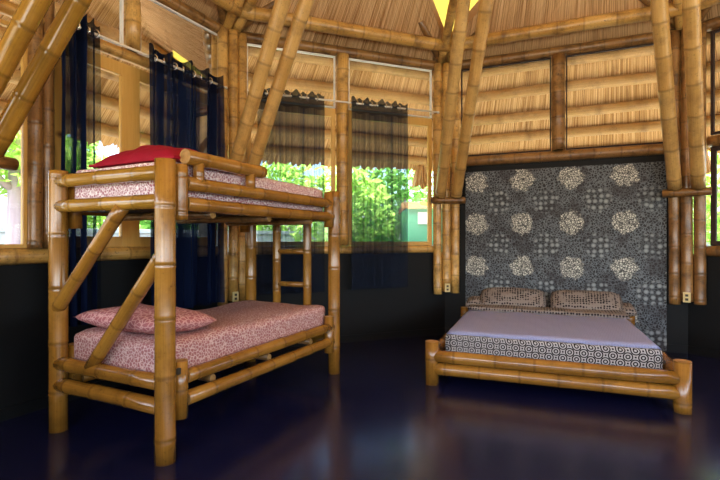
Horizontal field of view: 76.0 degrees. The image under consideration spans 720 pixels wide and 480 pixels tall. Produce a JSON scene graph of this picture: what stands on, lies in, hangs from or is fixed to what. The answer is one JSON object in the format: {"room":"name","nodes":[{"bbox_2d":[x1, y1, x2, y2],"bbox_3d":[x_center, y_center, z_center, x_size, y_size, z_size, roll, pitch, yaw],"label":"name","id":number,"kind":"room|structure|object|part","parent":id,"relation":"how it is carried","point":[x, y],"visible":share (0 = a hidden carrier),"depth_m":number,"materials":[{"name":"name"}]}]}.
{"room":"traditional dwelling","nodes":[
{"label":"traditional dwelling","id":0,"kind":"room"},
{"bbox_2d":[0,259,228,408],"bbox_3d":[-2.123,0.720,4.161,0.110,1.120,2.566,0,0,27],"label":"wall","id":1,"kind":"structure","parent":0,"point":[23,287],"depth_m":3.42,"materials":[{"name":"black paint"}]},
{"bbox_2d":[0,19,27,248],"bbox_3d":[-2.526,-0.745,3.257,0.040,1.610,0.310,0,0,27],"label":"window","id":2,"kind":"structure","parent":1,"relation":"in","point":[24,61],"depth_m":3.37,"materials":[{"name":"brown wood"}]},
{"bbox_2d":[0,380,123,421],"bbox_3d":[-2.024,1.235,4.222,0.012,0.090,2.326,0,0,27],"label":"baseboard","id":3,"kind":"structure","parent":1,"relation":"attached to","point":[28,407],"depth_m":3.41,"materials":[{"name":"black paint"}]},
{"bbox_2d":[0,246,150,264],"bbox_3d":[-2.084,0.118,4.118,0.128,0.130,2.286,0,0,27],"label":"trim","id":4,"kind":"structure","parent":1,"relation":"on","point":[8,256],"depth_m":3.46,"materials":[{"name":"brown wood"}]},
{"bbox_2d":[27,20,43,247],"bbox_3d":[-2.410,-1.110,3.420,0.110,2.340,0.108,0,0,32],"label":"wall post","id":5,"kind":"object","parent":4,"relation":"on","point":[35,123],"visible":0.62,"depth_m":3.38,"materials":[{"name":"brown wood"}]},
{"bbox_2d":[43,0,54,247],"bbox_3d":[-2.370,-1.110,3.500,0.098,2.340,0.097,0,0,32],"label":"wall post","id":6,"kind":"object","parent":4,"relation":"on","point":[48,91],"visible":0.38,"depth_m":3.46,"materials":[{"name":"brown wood"}]},
{"bbox_2d":[54,53,130,246],"bbox_3d":[-2.224,-0.750,3.844,0.040,1.620,0.670,0,0,27],"label":"window","id":7,"kind":"structure","parent":1,"relation":"in","point":[122,70],"depth_m":4.05,"materials":[{"name":"brown wood"}]},
{"bbox_2d":[0,0,204,90],"bbox_3d":[-2.083,-1.648,4.117,0.112,0.113,2.286,0,0,27],"label":"trim","id":8,"kind":"structure","parent":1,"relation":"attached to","point":[7,8],"depth_m":3.97,"materials":[{"name":"brown wood"}]},
{"bbox_2d":[125,0,141,52],"bbox_3d":[-2.037,-1.990,4.136,0.141,0.580,0.139,0,0,0],"label":"wall post","id":9,"kind":"object","parent":8,"relation":"on","point":[133,23],"visible":0.83,"depth_m":4.08,"materials":[{"name":"brown wood"}]},
{"bbox_2d":[101,0,123,46],"bbox_3d":[-2.240,-1.990,3.813,0.040,0.560,0.600,0,0,27],"label":"window","id":10,"kind":"structure","parent":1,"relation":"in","point":[121,2],"depth_m":4.07,"materials":[{"name":"white paint"}]},
{"bbox_2d":[87,29,227,88],"bbox_3d":[-1.883,-1.650,4.281,0.148,0.036,1.700,0,0,27],"label":"curtain rod","id":11,"kind":"object","parent":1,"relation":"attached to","point":[95,34],"visible":0.48,"depth_m":4.01,"materials":[{"name":"beige"}]},
{"bbox_2d":[61,14,100,326],"bbox_3d":[-2.180,-0.548,3.592,0.141,2.417,0.327,0,0,27],"label":"curtain","id":12,"kind":"object","parent":11,"relation":"hanging from","point":[78,58],"visible":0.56,"depth_m":3.57,"materials":[{"name":"blue fabric"}]},
{"bbox_2d":[149,43,224,307],"bbox_3d":[-1.702,-0.549,4.514,0.163,2.418,0.903,0,0,27],"label":"curtain","id":13,"kind":"object","parent":11,"relation":"hanging from","point":[175,94],"visible":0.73,"depth_m":4.50,"materials":[{"name":"blue fabric"}]},
{"bbox_2d":[131,66,204,246],"bbox_3d":[-1.831,-0.750,4.609,0.040,1.620,1.050,0,0,27],"label":"window","id":14,"kind":"structure","parent":1,"relation":"in","point":[138,76],"depth_m":4.19,"materials":[{"name":"brown wood"}]},
{"bbox_3d":[-1.831,-0.741,4.609,0.006,1.440,0.888,0,0,27],"label":"pane","id":15,"kind":"part","parent":14,"relation":"part of","materials":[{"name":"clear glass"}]},
{"bbox_2d":[137,0,217,76],"bbox_3d":[-1.802,-1.990,4.667,0.040,0.560,1.000,0,0,27],"label":"window","id":16,"kind":"structure","parent":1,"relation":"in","point":[168,30],"depth_m":4.63,"materials":[{"name":"white paint"}]},
{"bbox_2d":[156,0,223,32],"bbox_3d":[-2.070,-2.344,4.144,0.130,0.136,2.546,0,0,27],"label":"trim","id":17,"kind":"structure","parent":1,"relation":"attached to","point":[178,6],"depth_m":4.74,"materials":[{"name":"brown wood"}]},
{"bbox_2d":[217,27,246,305],"bbox_3d":[-1.402,-0.810,5.145,0.440,3.060,0.221,0,0,-41],"label":"column","id":18,"kind":"structure","parent":1,"relation":"attached to","point":[231,44],"depth_m":5.12,"materials":[{"name":"brown wood"}]},
{"bbox_2d":[232,292,238,301],"bbox_3d":[-1.383,0.630,5.123,0.070,0.110,0.020,0,0,-41],"label":"power outlet","id":19,"kind":"object","parent":18,"relation":"attached to","point":[235,295],"visible":0.96,"depth_m":5.11,"materials":[{"name":"beige plastic"}]},
{"bbox_2d":[229,253,444,335],"bbox_3d":[-0.194,0.720,5.806,2.869,1.120,0.110,0,0,-20],"label":"wall","id":20,"kind":"structure","parent":0,"point":[415,306],"depth_m":5.94,"materials":[{"name":"black paint"}]},
{"bbox_2d":[247,108,334,245],"bbox_3d":[-0.811,-0.775,5.517,1.070,1.690,0.040,0,0,-20],"label":"window","id":21,"kind":"structure","parent":20,"relation":"in","point":[329,112],"depth_m":5.67,"materials":[{"name":"brown wood"}]},
{"bbox_2d":[247,43,334,108],"bbox_3d":[-0.811,-1.950,5.517,1.070,0.640,0.040,0,0,-20],"label":"window","id":22,"kind":"structure","parent":21,"relation":"on","point":[248,44],"depth_m":5.63,"materials":[{"name":"white paint"}]},
{"bbox_2d":[241,31,437,69],"bbox_3d":[-0.174,-2.341,5.753,2.869,0.132,0.137,0,0,-20],"label":"trim","id":23,"kind":"structure","parent":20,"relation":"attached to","point":[252,38],"depth_m":5.74,"materials":[{"name":"brown wood"}]},
{"bbox_2d":[256,245,433,254],"bbox_3d":[-0.176,0.121,5.757,2.549,0.107,0.108,0,0,-20],"label":"trim","id":24,"kind":"structure","parent":20,"relation":"on","point":[411,248],"depth_m":6.04,"materials":[{"name":"brown wood"}]},
{"bbox_2d":[336,53,348,245],"bbox_3d":[-0.216,-1.105,5.685,0.164,2.350,0.156,0,0,-45],"label":"wall post","id":25,"kind":"object","parent":24,"relation":"on","point":[342,90],"visible":0.87,"depth_m":5.62,"materials":[{"name":"brown wood"}]},
{"bbox_2d":[286,328,444,347],"bbox_3d":[-0.173,1.235,5.749,2.829,0.090,0.012,0,0,-20],"label":"baseboard","id":26,"kind":"structure","parent":20,"relation":"attached to","point":[437,331],"depth_m":5.94,"materials":[{"name":"black paint"}]},
{"bbox_2d":[348,110,431,245],"bbox_3d":[0.402,-0.775,5.970,1.180,1.690,0.040,0,0,-20],"label":"window","id":27,"kind":"structure","parent":20,"relation":"in","point":[418,121],"depth_m":6.12,"materials":[{"name":"brown wood"}]},
{"bbox_2d":[348,58,431,118],"bbox_3d":[0.402,-1.950,5.970,1.180,0.640,0.040,0,0,-20],"label":"window","id":28,"kind":"structure","parent":27,"relation":"on","point":[350,59],"depth_m":6.03,"materials":[{"name":"white paint"}]},
{"bbox_2d":[247,90,438,114],"bbox_3d":[-0.133,-1.670,5.660,2.460,0.036,0.148,0,0,-20],"label":"curtain rod","id":29,"kind":"object","parent":28,"relation":"attached to","point":[433,112],"visible":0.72,"depth_m":5.64,"materials":[{"name":"beige"}]},
{"bbox_2d":[257,88,324,294],"bbox_3d":[-0.795,-0.564,5.359,0.795,2.368,0.111,0,0,-20],"label":"curtain","id":30,"kind":"object","parent":29,"relation":"hanging from","point":[294,153],"visible":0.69,"depth_m":5.36,"materials":[{"name":"black fabric"}]},
{"bbox_2d":[351,96,407,289],"bbox_3d":[0.242,-0.573,5.741,0.764,2.346,0.108,0,0,-20],"label":"curtain","id":31,"kind":"object","parent":29,"relation":"hanging from","point":[379,213],"visible":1,"depth_m":5.74,"materials":[{"name":"black fabric"}]},
{"bbox_2d":[0,335,719,479],"bbox_3d":[1.288,1.340,2.240,8.185,0.120,8.351,0,0,0],"label":"floor","id":32,"kind":"structure","parent":0,"point":[378,418],"depth_m":3.10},
{"bbox_2d":[48,149,339,466],"bbox_3d":[-1.134,0.363,3.785,1.133,1.833,2.133,0,0,26],"label":"bunk bed","id":33,"kind":"object","parent":32,"relation":"on","point":[170,203],"visible":0.79,"depth_m":3.00,"materials":[{"name":"brown wood"}]},
{"bbox_3d":[-2.031,0.407,3.105,0.122,1.745,0.122,0,0,26],"label":"post","id":34,"kind":"part","parent":33,"relation":"part of","materials":[{"name":"brown wood"}]},
{"bbox_3d":[-1.983,0.890,3.202,0.097,0.340,0.097,0,0,26],"label":"stub post","id":35,"kind":"part","parent":33,"relation":"part of","materials":[{"name":"brown wood"}]},
{"bbox_3d":[-1.983,-0.250,3.202,0.097,0.340,0.097,0,0,26],"label":"stub post","id":36,"kind":"part","parent":33,"relation":"part of","materials":[{"name":"brown wood"}]},
{"bbox_3d":[-1.576,0.962,4.037,0.096,0.096,1.773,0,0,26],"label":"rail","id":37,"kind":"part","parent":33,"relation":"part of","materials":[{"name":"brown wood"}]},
{"bbox_3d":[-1.575,-0.217,4.036,0.095,0.098,1.773,0,0,26],"label":"rail","id":38,"kind":"part","parent":33,"relation":"part of","materials":[{"name":"brown wood"}]},
{"bbox_3d":[-1.595,0.966,2.885,0.975,0.101,0.100,0,0,26],"label":"rail","id":39,"kind":"part","parent":33,"relation":"part of","materials":[{"name":"brown wood"}]},
{"bbox_3d":[-1.596,0.825,2.883,0.975,0.099,0.101,0,0,26],"label":"rail","id":40,"kind":"part","parent":33,"relation":"part of","materials":[{"name":"brown wood"}]},
{"bbox_3d":[-1.597,-0.225,2.883,0.975,0.093,0.095,0,0,26],"label":"rail","id":41,"kind":"part","parent":33,"relation":"part of","materials":[{"name":"brown wood"}]},
{"bbox_3d":[-1.597,-0.392,2.883,0.975,0.093,0.095,0,0,26],"label":"rail","id":42,"kind":"part","parent":33,"relation":"part of","materials":[{"name":"brown wood"}]},
{"bbox_3d":[-1.124,0.407,2.660,0.122,1.745,0.122,0,0,26],"label":"post","id":43,"kind":"part","parent":33,"relation":"part of","materials":[{"name":"brown wood"}]},
{"bbox_3d":[-1.076,0.890,2.757,0.097,0.340,0.097,0,0,26],"label":"stub post","id":44,"kind":"part","parent":33,"relation":"part of","materials":[{"name":"brown wood"}]},
{"bbox_3d":[-1.076,-0.285,2.757,0.097,0.330,0.097,0,0,26],"label":"stub post","id":45,"kind":"part","parent":33,"relation":"part of","materials":[{"name":"brown wood"}]},
{"bbox_3d":[-1.140,-0.210,3.773,0.950,0.030,1.923,0,0,26],"label":"mattress","id":46,"kind":"part","parent":33,"relation":"part of","materials":[{"name":"brown"}]},
{"bbox_2d":[75,162,322,210],"bbox_3d":[-1.144,-0.358,3.763,0.909,0.281,1.869,0,0,26],"label":"mattress","id":47,"kind":"object","parent":33,"relation":"on","point":[143,187],"visible":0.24,"depth_m":3.10,"materials":[{"name":"pink fabric"}]},
{"bbox_2d":[89,145,195,168],"bbox_3d":[-1.351,-0.565,3.173,0.800,0.146,0.549,0,0,26],"label":"pillow","id":48,"kind":"object","parent":47,"relation":"on","point":[145,153],"visible":0.39,"depth_m":2.94,"materials":[{"name":"red fabric"}]},
{"bbox_2d":[74,300,324,371],"bbox_3d":[-1.145,0.730,3.775,0.941,0.250,1.886,0,0,26],"label":"mattress","id":49,"kind":"object","parent":33,"relation":"on","point":[240,325],"visible":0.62,"depth_m":3.21,"materials":[{"name":"pink fabric"}]},
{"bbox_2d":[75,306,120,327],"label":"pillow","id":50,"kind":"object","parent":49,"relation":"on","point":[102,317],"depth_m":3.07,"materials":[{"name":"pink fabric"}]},
{"bbox_2d":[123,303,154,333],"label":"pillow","id":51,"kind":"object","parent":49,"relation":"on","point":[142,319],"depth_m":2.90,"materials":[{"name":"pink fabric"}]},
{"bbox_3d":[-0.894,-0.505,3.118,0.097,0.097,0.745,0,0,26],"label":"guard rail","id":52,"kind":"part","parent":33,"relation":"part of","materials":[{"name":"brown wood"}]},
{"bbox_3d":[-1.201,-0.250,4.795,0.097,0.340,0.097,0,0,26],"label":"stub post","id":53,"kind":"part","parent":33,"relation":"part of","materials":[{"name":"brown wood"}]},
{"bbox_3d":[-1.157,0.407,4.885,0.122,1.745,0.122,0,0,26],"label":"post","id":54,"kind":"part","parent":33,"relation":"part of","materials":[{"name":"brown wood"}]},
{"bbox_3d":[-0.669,0.963,3.591,0.096,0.097,1.773,0,0,26],"label":"rail","id":55,"kind":"part","parent":33,"relation":"part of","materials":[{"name":"brown wood"}]},
{"bbox_3d":[-0.665,0.822,3.589,0.096,0.097,1.773,0,0,26],"label":"rail","id":56,"kind":"part","parent":33,"relation":"part of","materials":[{"name":"brown wood"}]},
{"bbox_3d":[-0.665,-0.218,3.589,0.097,0.096,1.773,0,0,26],"label":"rail","id":57,"kind":"part","parent":33,"relation":"part of","materials":[{"name":"brown wood"}]},
{"bbox_3d":[-0.664,-0.343,3.589,0.096,0.095,1.773,0,0,26],"label":"rail","id":58,"kind":"part","parent":33,"relation":"part of","materials":[{"name":"brown wood"}]},
{"bbox_3d":[-0.723,0.967,4.663,0.975,0.099,0.101,0,0,26],"label":"rail","id":59,"kind":"part","parent":33,"relation":"part of","materials":[{"name":"brown wood"}]},
{"bbox_3d":[-0.294,0.890,4.350,0.097,0.340,0.097,0,0,26],"label":"stub post","id":60,"kind":"part","parent":33,"relation":"part of","materials":[{"name":"brown wood"}]},
{"bbox_3d":[-0.294,-0.285,4.350,0.097,0.330,0.097,0,0,26],"label":"stub post","id":61,"kind":"part","parent":33,"relation":"part of","materials":[{"name":"brown wood"}]},
{"bbox_3d":[-0.250,0.407,4.440,0.122,1.745,0.122,0,0,26],"label":"post","id":62,"kind":"part","parent":33,"relation":"part of","materials":[{"name":"brown wood"}]},
{"bbox_2d":[425,306,692,414],"bbox_3d":[1.889,1.080,4.738,2.009,0.400,2.206,0,0,21],"label":"double bed","id":63,"kind":"object","parent":32,"relation":"on","point":[673,382],"visible":0.43,"depth_m":3.68,"materials":[{"name":"brown wood"}]},
{"bbox_3d":[0.640,1.090,4.100,0.126,0.380,0.126,0,0,21],"label":"leg","id":64,"kind":"part","parent":63,"relation":"part of","materials":[{"name":"brown wood"}]},
{"bbox_3d":[1.011,1.030,5.072,0.112,0.112,2.020,0,0,21],"label":"rail","id":65,"kind":"part","parent":63,"relation":"part of","materials":[{"name":"brown wood"}]},
{"bbox_3d":[1.379,1.080,6.044,0.126,0.400,0.126,0,0,21],"label":"leg","id":66,"kind":"part","parent":63,"relation":"part of","materials":[{"name":"brown wood"}]},
{"bbox_2d":[445,310,662,368],"bbox_3d":[1.895,0.944,4.757,1.704,0.268,1.943,0,0,21],"label":"mattress","id":67,"kind":"object","parent":63,"relation":"on","point":[595,340],"visible":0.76,"depth_m":4.00,"materials":[{"name":"purple fabric"}]},
{"bbox_2d":[466,296,480,306],"bbox_3d":[1.450,0.781,5.782,0.220,0.138,0.337,0,0,21],"label":"cushion","id":68,"kind":"object","parent":67,"relation":"on","point":[474,299],"visible":0.52,"depth_m":5.68,"materials":[{"name":"brown fabric"}]},
{"bbox_2d":[480,287,545,306],"bbox_3d":[1.849,0.726,5.597,0.762,0.286,0.336,0,0,19],"label":"pillow","id":69,"kind":"object","parent":67,"relation":"on","point":[514,296],"visible":0.75,"depth_m":5.51,"materials":[{"name":"brown fabric"}]},
{"bbox_2d":[468,304,629,318],"bbox_3d":[2.080,0.802,5.221,1.664,0.069,0.307,0,0,21],"label":"sheet","id":70,"kind":"object","parent":67,"relation":"on","point":[479,307],"visible":0.96,"depth_m":5.11,"materials":[{"name":"fabric"}]},
{"bbox_2d":[550,290,622,309],"bbox_3d":[2.598,0.729,5.313,0.764,0.277,0.338,0,0,24],"label":"pillow","id":71,"kind":"object","parent":67,"relation":"on","point":[570,299],"visible":0.73,"depth_m":5.24,"materials":[{"name":"brown fabric"}]},
{"bbox_2d":[622,303,636,316],"bbox_3d":[2.995,0.779,5.174,0.160,0.138,0.338,0,0,21],"label":"cushion","id":72,"kind":"object","parent":67,"relation":"on","point":[628,308],"visible":0.66,"depth_m":5.05,"materials":[{"name":"brown fabric"}]},
{"bbox_3d":[1.520,1.139,3.764,1.823,0.116,0.116,0,0,21],"label":"rail","id":73,"kind":"part","parent":63,"relation":"part of","materials":[{"name":"brown wood"}]},
{"bbox_3d":[1.520,1.030,3.764,1.823,0.116,0.115,0,0,21],"label":"rail","id":74,"kind":"part","parent":63,"relation":"part of","materials":[{"name":"brown wood"}]},
{"bbox_3d":[3.139,1.080,5.376,0.126,0.400,0.126,0,0,21],"label":"leg","id":75,"kind":"part","parent":63,"relation":"part of","materials":[{"name":"brown wood"}]},
{"bbox_3d":[2.768,1.026,4.404,0.112,0.112,2.020,0,0,21],"label":"rail","id":76,"kind":"part","parent":63,"relation":"part of","materials":[{"name":"brown wood"}]},
{"bbox_3d":[2.400,1.090,3.431,0.126,0.380,0.126,0,0,21],"label":"leg","id":77,"kind":"part","parent":63,"relation":"part of","materials":[{"name":"brown wood"}]},
{"bbox_2d":[0,0,719,188],"bbox_3d":[1.290,-2.847,2.312,12.121,3.861,12.382,0,0,0],"label":"ceiling","id":78,"kind":"structure","parent":0,"point":[613,99],"depth_m":5.81,"materials":[{"name":"brown wood"}]},
{"bbox_2d":[0,0,52,96],"bbox_3d":[-1.342,-2.140,2.574,2.469,3.195,0.144,0,0,14],"label":"strut","id":79,"kind":"object","parent":78,"relation":"attached to","point":[23,25],"visible":1,"depth_m":2.70,"materials":[{"name":"brown wood"}]},
{"bbox_2d":[0,0,92,156],"bbox_3d":[-1.289,-2.140,2.793,2.469,3.195,0.136,0,0,13],"label":"strut","id":80,"kind":"object","parent":78,"relation":"attached to","point":[49,51],"visible":1,"depth_m":2.94,"materials":[{"name":"brown wood"}]},
{"bbox_2d":[230,0,290,161],"bbox_3d":[-0.669,-2.140,4.109,0.154,3.202,2.478,0,0,-40],"label":"strut","id":81,"kind":"object","parent":78,"relation":"attached to","point":[280,9],"visible":0.74,"depth_m":4.40,"materials":[{"name":"brown wood"}]},
{"bbox_2d":[248,0,313,164],"bbox_3d":[-0.504,-2.140,4.249,0.159,3.202,2.477,0,0,-41],"label":"strut","id":82,"kind":"object","parent":78,"relation":"attached to","point":[300,17],"visible":0.76,"depth_m":4.51,"materials":[{"name":"brown wood"}]},
{"bbox_2d":[435,0,470,197],"bbox_3d":[1.053,-2.140,4.834,0.165,3.200,2.476,0,0,0],"label":"strut","id":83,"kind":"object","parent":78,"relation":"attached to","point":[462,7],"visible":1,"depth_m":5.16,"materials":[{"name":"brown wood"}]},
{"bbox_2d":[451,0,493,197],"bbox_3d":[1.277,-2.140,4.836,0.149,3.200,2.476,0,0,-1],"label":"strut","id":84,"kind":"object","parent":78,"relation":"attached to","point":[485,6],"visible":1,"depth_m":5.16,"materials":[{"name":"brown wood"}]},
{"bbox_2d":[650,0,681,190],"bbox_3d":[2.720,-2.140,4.173,0.156,3.202,2.478,0,0,39],"label":"strut","id":85,"kind":"object","parent":78,"relation":"attached to","point":[660,17],"visible":1,"depth_m":4.51,"materials":[{"name":"brown wood"}]},
{"bbox_2d":[682,0,705,188],"bbox_3d":[2.896,-2.140,4.030,0.145,3.202,2.478,0,0,39],"label":"strut","id":86,"kind":"object","parent":78,"relation":"attached to","point":[691,9],"visible":1,"depth_m":4.38,"materials":[{"name":"brown wood"}]},
{"bbox_2d":[445,155,687,344],"bbox_3d":[2.446,0.145,5.776,2.798,2.270,0.110,0,0,22],"label":"wall","id":87,"kind":"structure","parent":0,"point":[677,315],"depth_m":5.74,"materials":[{"name":"black paint"}]},
{"bbox_2d":[431,63,465,293],"bbox_3d":[1.153,-0.810,6.099,0.441,3.060,0.224,0,0,0],"label":"column","id":88,"kind":"structure","parent":87,"relation":"attached to","point":[446,210],"depth_m":6.10,"materials":[{"name":"brown wood"}]},
{"bbox_2d":[445,284,449,291],"bbox_3d":[1.152,0.630,6.070,0.070,0.110,0.020,0,0,-1],"label":"power outlet","id":89,"kind":"object","parent":88,"relation":"attached to","point":[447,286],"visible":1,"depth_m":6.06,"materials":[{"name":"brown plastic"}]},
{"bbox_2d":[461,57,550,155],"bbox_3d":[1.867,-1.690,5.955,1.110,1.160,0.040,0,0,22],"label":"window","id":90,"kind":"structure","parent":87,"relation":"in","point":[542,59],"depth_m":5.92,"materials":[{"name":"brown"}]},
{"bbox_2d":[445,29,674,69],"bbox_3d":[2.424,-2.337,5.723,2.798,0.135,0.133,0,0,22],"label":"trim","id":91,"kind":"structure","parent":87,"relation":"attached to","point":[645,38],"depth_m":5.62,"materials":[{"name":"brown wood"}]},
{"bbox_2d":[466,143,663,165],"bbox_3d":[2.424,-1.044,5.723,2.518,0.139,0.139,0,0,22],"label":"trim","id":92,"kind":"structure","parent":87,"relation":"on","point":[647,149],"depth_m":5.62,"materials":[{"name":"brown wood"}]},
{"bbox_2d":[551,53,565,150],"bbox_3d":[2.443,-1.695,5.683,0.168,1.170,0.165,0,0,0],"label":"wall post","id":93,"kind":"object","parent":92,"relation":"on","point":[558,65],"visible":0.99,"depth_m":5.62,"materials":[{"name":"brown wood"}]},
{"bbox_2d":[445,328,687,353],"bbox_3d":[2.423,1.235,5.719,2.758,0.090,0.012,0,0,22],"label":"baseboard","id":94,"kind":"structure","parent":87,"relation":"attached to","point":[673,348],"depth_m":5.23,"materials":[{"name":"black paint"}]},
{"bbox_2d":[466,161,666,350],"bbox_3d":[2.455,0.184,5.703,2.270,2.168,0.015,0,0,22],"label":"panel","id":95,"kind":"object","parent":87,"relation":"attached to","point":[591,227],"visible":0.64,"depth_m":5.63,"materials":[{"name":"grey fabric"}]},
{"bbox_2d":[566,43,662,149],"bbox_3d":[3.036,-1.690,5.473,1.080,1.160,0.040,0,0,22],"label":"window","id":96,"kind":"structure","parent":87,"relation":"in","point":[650,44],"depth_m":5.52,"materials":[{"name":"brown"}]},
{"bbox_2d":[688,254,719,350],"bbox_3d":[4.506,0.720,4.070,0.110,1.120,2.814,0,0,-33],"label":"wall","id":97,"kind":"structure","parent":0,"point":[703,320],"depth_m":5.04,"materials":[{"name":"black paint"}]},
{"bbox_2d":[662,24,711,304],"bbox_3d":[3.607,-0.810,5.084,0.440,3.060,0.226,0,0,39],"label":"column","id":98,"kind":"structure","parent":97,"relation":"attached to","point":[687,219],"depth_m":5.08,"materials":[{"name":"brown wood"}]},
{"bbox_2d":[683,292,690,302],"bbox_3d":[3.587,0.630,5.060,0.070,0.110,0.020,0,0,39],"label":"power outlet","id":99,"kind":"object","parent":98,"relation":"attached to","point":[686,295],"visible":1,"depth_m":5.05,"materials":[{"name":"beige plastic"}]},
{"bbox_2d":[688,346,719,358],"bbox_3d":[4.455,1.235,4.037,0.012,0.090,2.774,0,0,-33],"label":"baseboard","id":100,"kind":"structure","parent":97,"relation":"attached to","point":[704,352],"depth_m":5.06,"materials":[{"name":"black paint"}]},
{"bbox_2d":[701,16,719,31],"bbox_3d":[4.459,-2.343,4.039,0.132,0.135,2.814,0,0,-33],"label":"trim","id":101,"kind":"structure","parent":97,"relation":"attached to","point":[714,23],"depth_m":4.97,"materials":[{"name":"brown wood"}]},
{"bbox_2d":[706,245,719,256],"bbox_3d":[4.460,0.118,4.040,0.128,0.130,2.534,0,0,-33],"label":"trim","id":102,"kind":"structure","parent":97,"relation":"on","point":[714,251],"depth_m":4.96,"materials":[{"name":"brown wood"}]},
{"bbox_2d":[707,135,719,146],"bbox_3d":[4.483,-1.069,4.008,0.129,0.128,2.454,0,0,-33],"label":"trim","id":103,"kind":"structure","parent":97,"relation":"attached to","point":[712,141],"depth_m":4.96,"materials":[{"name":"brown wood"}]},
{"bbox_2d":[710,146,719,245],"bbox_3d":[4.445,-0.475,4.062,0.040,1.070,2.280,0,0,-33],"label":"window","id":104,"kind":"structure","parent":97,"relation":"in","point":[713,150],"depth_m":4.98,"materials":[{"name":"brown wood"}]},
{"bbox_2d":[710,28,719,134],"bbox_3d":[4.445,-1.705,4.062,0.040,1.130,2.280,0,0,-33],"label":"window","id":105,"kind":"structure","parent":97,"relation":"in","point":[712,33],"depth_m":4.99,"materials":[{"name":"brown"}]},
{"bbox_3d":[-2.590,0.720,1.591,0.343,1.120,2.899,0,0,0],"label":"wall","id":106,"kind":"structure","parent":0,"visible":0},
{"bbox_2d":[0,156,18,170],"bbox_3d":[-2.504,-0.810,2.985,0.225,3.060,0.440,0,0,13],"label":"column","id":107,"kind":"structure","parent":106,"relation":"attached to","point":[6,163],"depth_m":3.11,"materials":[{"name":"brown wood"}]},
{"label":"outside","id":108,"kind":"structure","parent":0,"visible":0},
{"bbox_3d":[0.000,1.418,0.000,80.000,0.044,80.000,0,0,0],"label":"ground","id":109,"kind":"structure","parent":108,"visible":0},
{"bbox_2d":[0,130,102,243],"bbox_3d":[-5.500,-0.437,7.420,2.492,3.694,1.974,0,0,0],"label":"tree","id":110,"kind":"object","parent":109,"relation":"on","point":[10,184],"visible":0.1,"depth_m":7.28,"materials":[{"name":"green plant"}]},
{"bbox_3d":[-5.500,-1.465,7.420,2.492,1.639,1.974,0,0,0],"label":"crown","id":111,"kind":"part","parent":110,"relation":"part of","materials":[{"name":"green plant"}]},
{"bbox_2d":[2,154,107,228],"bbox_3d":[-6.634,-0.377,10.616,2.739,3.574,2.157,0,0,0],"label":"tree","id":112,"kind":"object","parent":109,"relation":"on","point":[100,219],"visible":0.02,"depth_m":10.30,"materials":[{"name":"green plant"}]},
{"bbox_2d":[0,228,256,243],"bbox_3d":[-3.884,0.595,10.078,8.660,1.630,0.260,0,0,-34],"label":"wall","id":113,"kind":"structure","parent":109,"relation":"on","point":[143,232],"depth_m":9.27,"materials":[{"name":"white paint"}]},
{"bbox_2d":[140,220,150,228],"bbox_3d":[-4.296,-0.336,11.395,2.367,3.491,2.203,0,0,0],"label":"tree","id":114,"kind":"object","parent":109,"relation":"on","point":[144,224],"visible":0.02,"depth_m":10.88,"materials":[{"name":"green plant"}]},
{"bbox_2d":[324,166,335,241],"bbox_3d":[-0.359,-0.094,10.195,2.482,3.472,2.001,0,0,0],"label":"bush","id":115,"kind":"object","parent":109,"relation":"on","point":[327,170],"visible":0.02,"depth_m":9.77,"materials":[{"name":"green plant"}]},
{"bbox_2d":[408,202,432,244],"bbox_3d":[2.125,0.300,9.985,2.450,2.220,2.130,0,0,0],"label":"garden shed","id":116,"kind":"object","parent":109,"relation":"on","point":[417,211],"visible":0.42,"depth_m":9.00,"materials":[{"name":"teal paint"}]},
{"bbox_2d":[418,212,426,223],"bbox_3d":[1.240,-0.425,8.990,0.220,0.230,0.040,0,0,0],"label":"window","id":117,"kind":"structure","parent":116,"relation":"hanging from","point":[422,216],"depth_m":8.97,"materials":[{"name":"white paint"}]},
{"bbox_2d":[408,169,432,201],"bbox_3d":[0.926,-0.508,11.625,2.365,3.910,1.980,0,0,0],"label":"tree","id":118,"kind":"object","parent":109,"relation":"on","point":[420,196],"visible":0.04,"depth_m":11.34,"materials":[{"name":"green plant"}]},
{"bbox_2d":[693,151,719,253],"bbox_3d":[6.985,-0.356,8.576,2.536,3.533,2.191,0,0,0],"label":"tree","id":119,"kind":"object","parent":109,"relation":"on","point":[718,155],"visible":0.11,"depth_m":8.30,"materials":[{"name":"green plant"}]}
]}

